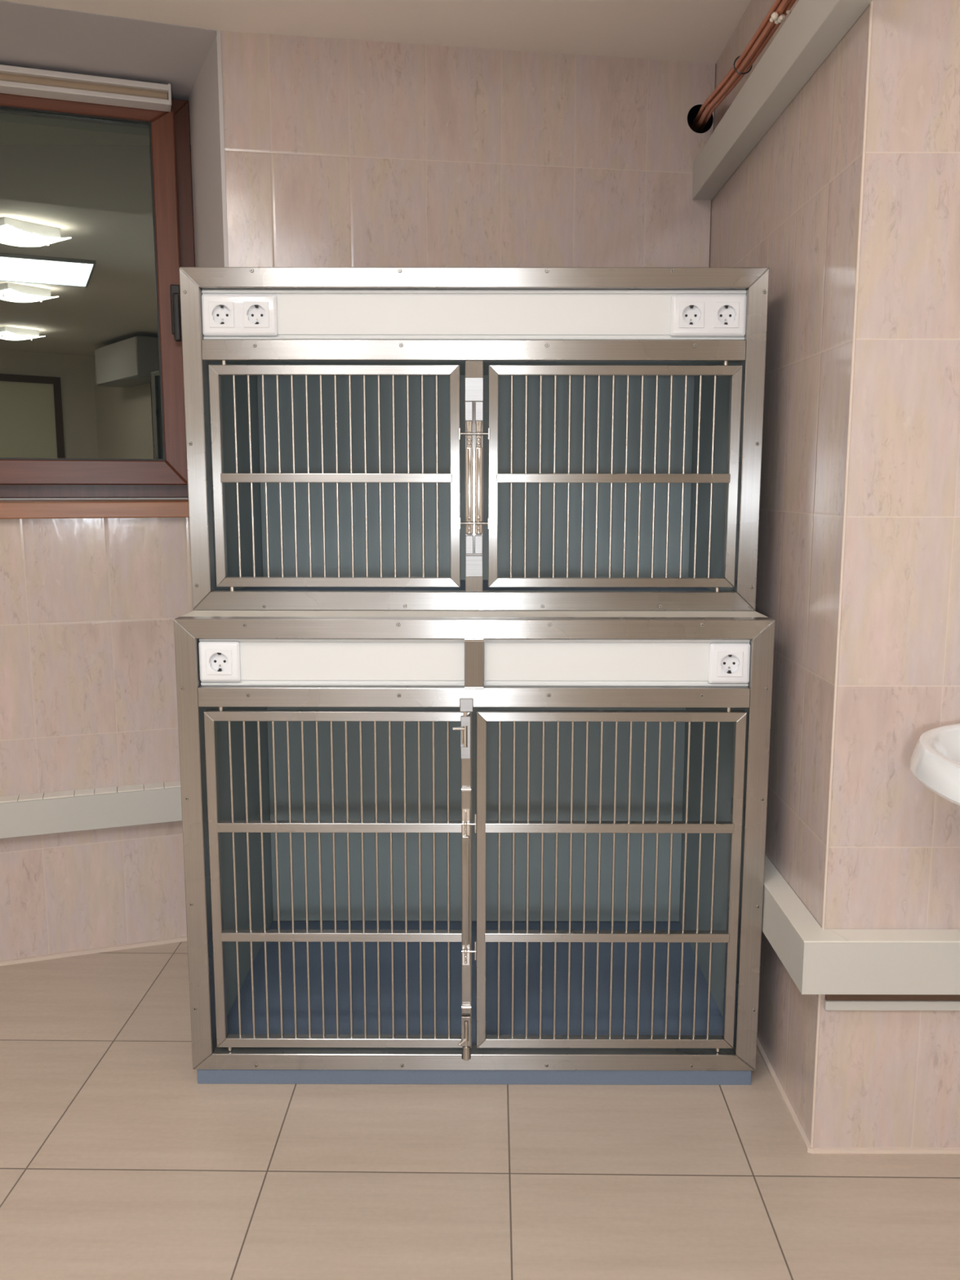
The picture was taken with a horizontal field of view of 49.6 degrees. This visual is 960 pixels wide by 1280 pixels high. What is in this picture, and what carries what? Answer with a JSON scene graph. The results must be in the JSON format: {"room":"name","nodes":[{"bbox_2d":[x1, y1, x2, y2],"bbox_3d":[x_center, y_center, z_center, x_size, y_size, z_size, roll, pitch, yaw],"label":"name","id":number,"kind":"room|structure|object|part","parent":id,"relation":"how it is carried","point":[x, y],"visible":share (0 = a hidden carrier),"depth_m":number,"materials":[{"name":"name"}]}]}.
{"room":"veterinary clinic","nodes":[
{"label":"veterinary clinic","id":0,"kind":"room"},
{"bbox_2d":[0,517,195,960],"bbox_3d":[-1.367,0.255,2.852,1.359,1.180,0.400,-3,9,-19],"label":"wall","id":1,"kind":"structure","parent":0,"point":[89,607],"depth_m":2.75,"materials":[{"name":"tile"}]},
{"bbox_2d":[0,780,182,838],"bbox_3d":[-1.275,0.460,2.672,1.359,0.098,0.051,-3,9,-19],"label":"duct","id":2,"kind":"object","parent":1,"relation":"attached to","point":[87,809],"visible":0.73,"depth_m":2.73,"materials":[{"name":"white plastic"}]},
{"bbox_2d":[0,935,186,965],"bbox_3d":[-1.254,0.856,2.761,1.459,0.010,0.014,-3,9,-19],"label":"trim","id":3,"kind":"structure","parent":1,"relation":"attached to","point":[70,953],"depth_m":2.82,"materials":[{"name":"beige"}]},
{"bbox_2d":[0,499,189,519],"bbox_3d":[-1.352,-0.352,2.788,1.405,0.041,0.500,-3,9,-19],"label":"window sill","id":4,"kind":"structure","parent":1,"relation":"attached to","point":[16,508],"depth_m":2.66,"materials":[{"name":"brown wood"}]},
{"bbox_2d":[0,0,751,145],"bbox_3d":[-0.243,-1.612,2.365,3.600,0.230,2.247,0,8,0],"label":"ceiling","id":5,"kind":"structure","parent":0,"point":[699,31],"depth_m":2.57,"materials":[{"name":"beige paint"}]},
{"bbox_2d":[188,31,715,267],"bbox_3d":[-0.098,-0.425,3.264,1.539,2.406,0.770,-1,9,-9],"label":"wall","id":6,"kind":"structure","parent":0,"point":[339,153],"depth_m":2.75,"materials":[{"name":"tile"}]},
{"bbox_2d":[0,93,195,500],"bbox_3d":[-1.466,-0.978,2.914,1.301,1.159,0.175,-3,9,-19],"label":"window","id":7,"kind":"structure","parent":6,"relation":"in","point":[166,477],"depth_m":3.06,"materials":[{"name":"wood"}]},
{"bbox_2d":[0,64,171,111],"bbox_3d":[-1.459,-1.515,2.765,1.222,0.056,0.065,-3,9,-19],"label":"roller blind","id":8,"kind":"object","parent":7,"relation":"attached to","point":[14,80],"visible":1,"depth_m":2.87,"materials":[{"name":"white plastic"}]},
{"bbox_3d":[-0.898,-0.975,3.070,0.028,0.142,0.012,-3,9,-19],"label":"handle","id":9,"kind":"part","parent":7,"relation":"part of","materials":[{"name":"black plastic"}]},
{"bbox_3d":[-0.889,-0.944,3.048,0.020,0.137,0.043,-3,9,-19],"label":"lever","id":10,"kind":"part","parent":7,"relation":"part of","materials":[{"name":"black plastic"}]},
{"bbox_2d":[0,0,216,107],"bbox_3d":[-1.407,-1.570,2.685,1.470,0.050,0.616,-3,9,-19],"label":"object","id":11,"kind":"structure","parent":6,"relation":"attached to","point":[33,37],"depth_m":2.70,"materials":[{"name":"grey paint"}]},
{"bbox_2d":[216,30,228,266],"bbox_3d":[-0.658,-0.796,2.726,0.010,1.490,0.006,-1,9,-8],"label":"trim","id":12,"kind":"structure","parent":6,"relation":"attached to","point":[218,32],"depth_m":2.65,"materials":[{"name":"grey plastic"}]},
{"bbox_2d":[687,104,713,133],"bbox_3d":[0.588,-1.431,2.909,0.073,0.073,0.163,-1,9,-9],"label":"pipe sleeve","id":13,"kind":"object","parent":6,"relation":"in","point":[694,111],"visible":0.18,"depth_m":2.85,"materials":[{"name":"black plastic"}]},
{"bbox_2d":[0,920,959,1279],"bbox_3d":[-0.253,1.403,-0.528,3.898,0.100,8.683,0,8,1],"label":"floor","id":14,"kind":"structure","parent":0,"point":[116,1163],"depth_m":1.93,"materials":[{"name":"beige tile"}]},
{"bbox_2d":[173,609,775,1084],"bbox_3d":[-0.011,0.399,2.488,1.192,0.997,0.760,0,8,0],"label":"cage","id":15,"kind":"object","parent":14,"relation":"on","point":[348,777],"visible":1,"depth_m":2.20,"materials":[{"name":"grey metal"}]},
{"bbox_3d":[-0.587,0.431,2.149,0.042,0.960,0.040,0,8,0],"label":"frame post","id":16,"kind":"part","parent":15,"relation":"part of","materials":[{"name":"metal"}]},
{"bbox_2d":[198,640,240,681],"bbox_3d":[-0.522,0.043,2.083,0.081,0.081,0.011,0,8,0],"label":"power socket","id":17,"kind":"object","parent":15,"relation":"attached to","point":[218,660],"depth_m":2.08,"materials":[{"name":"white plastic"}]},
{"bbox_3d":[-0.589,0.386,2.518,0.016,0.944,0.700,0,8,0],"label":"panel","id":18,"kind":"part","parent":15,"relation":"part of","materials":[{"name":"silver metal"}]},
{"bbox_3d":[-0.297,0.043,2.095,0.532,0.098,0.009,0,8,0],"label":"fascia panel","id":19,"kind":"part","parent":15,"relation":"part of","materials":[{"name":"white plastic"}]},
{"bbox_3d":[-0.286,0.153,2.101,0.538,0.020,0.020,0,8,0],"label":"door rail","id":20,"kind":"part","parent":15,"relation":"part of","materials":[{"name":"metal"}]},
{"bbox_3d":[-0.287,0.383,2.133,0.505,0.020,0.019,0,8,0],"label":"cross rail","id":21,"kind":"part","parent":15,"relation":"part of","materials":[{"name":"metal"}]},
{"bbox_3d":[-0.287,0.617,2.168,0.505,0.019,0.019,0,8,0],"label":"cross rail","id":22,"kind":"part","parent":15,"relation":"part of","materials":[{"name":"metal"}]},
{"bbox_3d":[-0.287,0.851,2.205,0.538,0.020,0.020,0,8,0],"label":"door rail","id":23,"kind":"part","parent":15,"relation":"part of","materials":[{"name":"metal"}]},
{"bbox_3d":[-0.297,0.043,2.089,0.532,0.078,0.003,0,8,0],"label":"fascia lid","id":24,"kind":"part","parent":15,"relation":"part of","materials":[{"name":"white plastic"}]},
{"bbox_3d":[-0.042,0.178,2.082,0.025,0.007,0.007,-1,9,-5],"label":"bolt handle","id":25,"kind":"part","parent":15,"relation":"part of","materials":[{"name":"silver metal"}]},
{"bbox_3d":[-0.037,0.842,2.178,0.020,0.012,0.007,-7,11,-38],"label":"bolt handle","id":26,"kind":"part","parent":15,"relation":"part of","materials":[{"name":"silver metal"}]},
{"bbox_3d":[-0.030,0.186,2.087,0.008,0.086,0.008,0,8,0],"label":"bolt rod","id":27,"kind":"part","parent":15,"relation":"part of","materials":[{"name":"silver metal"}]},
{"bbox_3d":[-0.029,0.839,2.184,0.008,0.084,0.008,0,8,0],"label":"bolt rod","id":28,"kind":"part","parent":15,"relation":"part of","materials":[{"name":"silver metal"}]},
{"bbox_2d":[178,266,768,610],"bbox_3d":[-0.012,-0.450,2.434,1.192,0.698,0.616,0,8,0],"label":"cage","id":29,"kind":"object","parent":15,"relation":"on","point":[358,438],"visible":1,"depth_m":2.19,"materials":[{"name":"grey metal"}]},
{"bbox_3d":[-0.589,-0.411,2.170,0.040,0.696,0.040,0,8,0],"label":"frame post","id":30,"kind":"part","parent":29,"relation":"part of","materials":[{"name":"metal"}]},
{"bbox_3d":[-0.588,-0.453,2.466,0.016,0.668,0.556,0,8,0],"label":"panel","id":31,"kind":"part","parent":29,"relation":"part of","materials":[{"name":"silver metal"}]},
{"bbox_2d":[201,294,277,336],"bbox_3d":[-0.491,-0.664,2.124,0.153,0.081,0.011,0,8,0],"label":"power socket","id":32,"kind":"object","parent":29,"relation":"attached to","point":[222,315],"depth_m":2.12,"materials":[{"name":"white plastic"}]},
{"bbox_3d":[-0.299,-0.556,2.142,0.514,0.020,0.020,0,8,0],"label":"door rail","id":33,"kind":"part","parent":29,"relation":"part of","materials":[{"name":"metal"}]},
{"bbox_3d":[-0.299,-0.339,2.172,0.482,0.019,0.019,0,8,0],"label":"cross rail","id":34,"kind":"part","parent":29,"relation":"part of","materials":[{"name":"metal"}]},
{"bbox_3d":[-0.300,-0.123,2.207,0.514,0.020,0.020,0,8,0],"label":"door rail","id":35,"kind":"part","parent":29,"relation":"part of","materials":[{"name":"metal"}]},
{"bbox_3d":[-0.029,-0.242,2.159,0.031,0.024,0.010,0,8,-3],"label":"latch handle","id":36,"kind":"part","parent":29,"relation":"part of","materials":[{"name":"silver metal"}]},
{"bbox_3d":[-0.029,-0.423,2.132,0.031,0.024,0.010,0,8,-3],"label":"latch handle","id":37,"kind":"part","parent":29,"relation":"part of","materials":[{"name":"silver metal"}]},
{"bbox_3d":[-0.022,-0.424,2.139,0.016,0.051,0.016,0,8,0],"label":"latch rod","id":38,"kind":"part","parent":29,"relation":"part of","materials":[{"name":"silver metal"}]},
{"bbox_3d":[-0.013,-0.595,2.142,1.112,0.040,0.040,0,8,0],"label":"frame rail","id":39,"kind":"part","parent":29,"relation":"part of","materials":[{"name":"metal"}]},
{"bbox_3d":[-0.013,-0.085,2.218,1.190,0.040,0.040,0,8,0],"label":"frame rail","id":40,"kind":"part","parent":29,"relation":"part of","materials":[{"name":"metal"}]},
{"bbox_3d":[-0.012,-0.736,2.121,1.190,0.040,0.040,0,8,0],"label":"frame rail","id":41,"kind":"part","parent":29,"relation":"part of","materials":[{"name":"metal"}]},
{"bbox_3d":[-0.012,-0.666,2.136,1.111,0.101,0.009,0,8,0],"label":"fascia panel","id":42,"kind":"part","parent":29,"relation":"part of","materials":[{"name":"white plastic"}]},
{"bbox_3d":[-0.012,-0.340,2.178,0.037,0.476,0.036,0,8,0],"label":"divider post","id":43,"kind":"part","parent":29,"relation":"part of","materials":[{"name":"metal"}]},
{"bbox_3d":[-0.011,-0.491,2.731,1.134,0.668,0.016,0,8,0],"label":"panel","id":44,"kind":"part","parent":29,"relation":"part of","materials":[{"name":"grey metal"}]},
{"bbox_3d":[-0.002,-0.424,2.139,0.016,0.051,0.016,0,8,0],"label":"latch rod","id":45,"kind":"part","parent":29,"relation":"part of","materials":[{"name":"silver metal"}]},
{"bbox_3d":[0.004,-0.242,2.159,0.032,0.024,0.010,0,8,3],"label":"latch handle","id":46,"kind":"part","parent":29,"relation":"part of","materials":[{"name":"silver metal"}]},
{"bbox_3d":[0.004,-0.423,2.132,0.032,0.024,0.010,0,8,3],"label":"latch handle","id":47,"kind":"part","parent":29,"relation":"part of","materials":[{"name":"silver metal"}]},
{"bbox_3d":[-0.012,-0.666,2.130,1.111,0.080,0.003,0,8,0],"label":"fascia lid","id":48,"kind":"part","parent":29,"relation":"part of","materials":[{"name":"white plastic"}]},
{"bbox_3d":[0.278,-0.122,2.205,0.519,0.020,0.020,0,8,0],"label":"door rail","id":49,"kind":"part","parent":29,"relation":"part of","materials":[{"name":"metal"}]},
{"bbox_3d":[0.278,-0.338,2.171,0.487,0.019,0.019,0,8,0],"label":"cross rail","id":50,"kind":"part","parent":29,"relation":"part of","materials":[{"name":"metal"}]},
{"bbox_3d":[0.278,-0.555,2.141,0.519,0.020,0.020,0,8,0],"label":"door rail","id":51,"kind":"part","parent":29,"relation":"part of","materials":[{"name":"metal"}]},
{"bbox_2d":[670,294,746,336],"bbox_3d":[0.467,-0.663,2.122,0.153,0.081,0.011,0,8,0],"label":"power socket","id":52,"kind":"object","parent":29,"relation":"attached to","point":[691,315],"depth_m":2.12,"materials":[{"name":"white plastic"}]},
{"bbox_3d":[0.565,-0.451,2.463,0.016,0.668,0.556,0,8,0],"label":"panel","id":53,"kind":"part","parent":29,"relation":"part of","materials":[{"name":"silver metal"}]},
{"bbox_3d":[0.564,-0.410,2.168,0.040,0.696,0.040,0,8,0],"label":"frame post","id":54,"kind":"part","parent":29,"relation":"part of","materials":[{"name":"metal"}]},
{"bbox_3d":[-0.012,0.113,2.101,1.106,0.040,0.040,0,8,0],"label":"frame rail","id":55,"kind":"part","parent":15,"relation":"part of","materials":[{"name":"metal"}]},
{"bbox_3d":[-0.012,0.890,2.217,1.190,0.036,0.040,0,8,0],"label":"frame rail","id":56,"kind":"part","parent":15,"relation":"part of","materials":[{"name":"metal"}]},
{"bbox_3d":[-0.011,-0.024,2.080,1.190,0.040,0.040,0,8,0],"label":"frame rail","id":57,"kind":"part","parent":15,"relation":"part of","materials":[{"name":"metal"}]},
{"bbox_3d":[-0.011,0.045,2.088,0.038,0.097,0.037,0,8,0],"label":"divider post","id":58,"kind":"part","parent":15,"relation":"part of","materials":[{"name":"metal"}]},
{"bbox_3d":[-0.012,0.874,2.570,1.176,0.034,0.737,0,8,0],"label":"board","id":59,"kind":"part","parent":15,"relation":"part of","materials":[{"name":"blue plastic"}]},
{"bbox_3d":[-0.010,0.329,2.853,1.138,0.926,0.016,0,8,0],"label":"panel","id":60,"kind":"part","parent":15,"relation":"part of","materials":[{"name":"grey laminate"}]},
{"bbox_3d":[0.264,0.852,2.204,0.542,0.020,0.020,0,8,0],"label":"door rail","id":61,"kind":"part","parent":15,"relation":"part of","materials":[{"name":"metal"}]},
{"bbox_3d":[0.264,0.618,2.167,0.509,0.019,0.019,0,8,0],"label":"cross rail","id":62,"kind":"part","parent":15,"relation":"part of","materials":[{"name":"metal"}]},
{"bbox_3d":[0.264,0.384,2.132,0.509,0.020,0.019,0,8,0],"label":"cross rail","id":63,"kind":"part","parent":15,"relation":"part of","materials":[{"name":"metal"}]},
{"bbox_3d":[0.265,0.153,2.100,0.542,0.020,0.020,0,8,0],"label":"door rail","id":64,"kind":"part","parent":15,"relation":"part of","materials":[{"name":"metal"}]},
{"bbox_3d":[0.274,0.044,2.094,0.532,0.098,0.009,0,8,0],"label":"fascia panel","id":65,"kind":"part","parent":15,"relation":"part of","materials":[{"name":"white plastic"}]},
{"bbox_3d":[0.274,0.044,2.088,0.532,0.078,0.003,0,8,0],"label":"fascia lid","id":66,"kind":"part","parent":15,"relation":"part of","materials":[{"name":"white plastic"}]},
{"bbox_3d":[0.567,0.388,2.515,0.016,0.944,0.700,0,8,0],"label":"panel","id":67,"kind":"part","parent":15,"relation":"part of","materials":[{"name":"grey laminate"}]},
{"bbox_2d":[707,643,750,683],"bbox_3d":[0.500,0.047,2.081,0.081,0.081,0.011,0,8,0],"label":"power socket","id":68,"kind":"object","parent":15,"relation":"attached to","point":[727,663],"depth_m":2.08,"materials":[{"name":"white plastic"}]},
{"bbox_3d":[0.562,0.433,2.147,0.044,0.960,0.040,0,8,0],"label":"frame post","id":69,"kind":"part","parent":15,"relation":"part of","materials":[{"name":"metal"}]},
{"bbox_2d":[708,0,870,1143],"bbox_3d":[0.763,-0.417,2.528,0.250,2.610,1.473,0,8,0],"label":"wall","id":70,"kind":"structure","parent":0,"point":[791,207],"depth_m":2.06,"materials":[{"name":"tile"}]},
{"bbox_2d":[691,0,782,128],"bbox_3d":[0.586,-1.303,2.237,0.023,0.072,1.411,0,8,0],"label":"copper pipe","id":71,"kind":"object","parent":70,"relation":"attached to","point":[777,2],"visible":0.89,"depth_m":2.31,"materials":[{"name":"brown metal"}]},
{"bbox_2d":[696,0,782,124],"bbox_3d":[0.600,-1.305,2.236,0.023,0.072,1.411,0,8,0],"label":"copper pipe","id":72,"kind":"object","parent":70,"relation":"attached to","point":[782,1],"visible":0.14,"depth_m":2.41,"materials":[{"name":"brown metal"}]},
{"bbox_2d":[693,0,790,130],"bbox_3d":[0.591,-1.288,2.239,0.024,0.073,1.411,0,8,0],"label":"copper pipe","id":73,"kind":"object","parent":70,"relation":"attached to","point":[784,4],"visible":0.9,"depth_m":2.30,"materials":[{"name":"brown metal"}]},
{"bbox_2d":[733,55,752,74],"bbox_3d":[0.592,-1.296,2.341,0.043,0.041,0.003,0,8,0],"label":"cable tie","id":74,"kind":"object","parent":73,"relation":"attached to","point":[740,55],"visible":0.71,"depth_m":2.34,"materials":[{"name":"black plastic"}]},
{"bbox_2d":[769,8,791,24],"bbox_3d":[0.589,-1.225,2.045,0.040,0.022,0.033,0,8,0],"label":"clamp","id":75,"kind":"object","parent":73,"relation":"attached to","point":[774,15],"visible":1,"depth_m":2.04,"materials":[{"name":"beige plastic"}]},
{"bbox_2d":[697,0,796,131],"bbox_3d":[0.606,-1.292,2.238,0.023,0.072,1.411,0,8,0],"label":"copper pipe","id":76,"kind":"object","parent":70,"relation":"attached to","point":[791,2],"visible":0.71,"depth_m":2.31,"materials":[{"name":"brown metal"}]},
{"bbox_2d":[692,0,872,199],"bbox_3d":[0.610,-1.162,2.197,0.056,0.099,1.322,0,8,0],"label":"duct","id":77,"kind":"object","parent":70,"relation":"attached to","point":[813,28],"visible":1,"depth_m":2.10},
{"bbox_2d":[756,1038,813,1154],"bbox_3d":[0.632,0.891,2.541,0.010,0.009,1.134,0,8,0],"label":"trim","id":78,"kind":"structure","parent":70,"relation":"attached to","point":[799,1129],"depth_m":2.14,"materials":[{"name":"beige"}]},
{"bbox_2d":[810,0,873,1147],"bbox_3d":[0.636,-0.283,1.802,0.004,2.550,0.004,0,8,0],"label":"trim","id":79,"kind":"structure","parent":70,"relation":"attached to","point":[872,2],"depth_m":1.81,"materials":[{"name":"beige plastic"}]},
{"bbox_2d":[761,853,959,1010],"bbox_3d":[1.014,0.543,2.393,0.860,0.156,1.032,0,8,0],"label":"duct","id":80,"kind":"object","parent":70,"relation":"attached to","point":[855,969],"visible":0.77,"depth_m":1.89,"materials":[{"name":"white plastic"}]},
{"bbox_3d":[0.611,0.519,2.391,0.050,0.100,1.030,0,8,0],"label":"duct arm","id":81,"kind":"part","parent":80,"relation":"part of"},
{"bbox_3d":[0.625,0.468,2.383,0.081,0.003,1.032,0,8,0],"label":"duct lid","id":82,"kind":"part","parent":80,"relation":"part of","materials":[{"name":"white plastic"}]},
{"bbox_3d":[1.014,0.592,1.905,0.858,0.100,0.050,0,8,0],"label":"duct arm","id":83,"kind":"part","parent":80,"relation":"part of"},
{"bbox_3d":[1.045,0.540,1.897,0.796,0.003,0.050,0,8,0],"label":"duct lid","id":84,"kind":"part","parent":80,"relation":"part of","materials":[{"name":"white plastic"}]},
{"bbox_2d":[813,0,959,1147],"bbox_3d":[1.046,-0.330,1.945,0.817,2.610,0.300,0,8,0],"label":"wall","id":85,"kind":"structure","parent":0,"point":[885,1078],"depth_m":1.83,"materials":[{"name":"tile"}]},
{"bbox_2d":[813,1147,959,1154],"bbox_3d":[1.044,0.976,1.985,0.818,0.007,0.009,0,8,0],"label":"trim","id":86,"kind":"structure","parent":85,"relation":"attached to","point":[816,1150],"depth_m":1.98,"materials":[{"name":"beige"}]},
{"bbox_2d":[909,723,959,805],"bbox_3d":[0.956,0.283,1.598,0.564,0.510,0.568,0,8,0],"label":"washbasin","id":87,"kind":"object","parent":85,"relation":"attached to","point":[935,762],"visible":1,"depth_m":1.59,"materials":[{"name":"white ceramic"}]}
]}

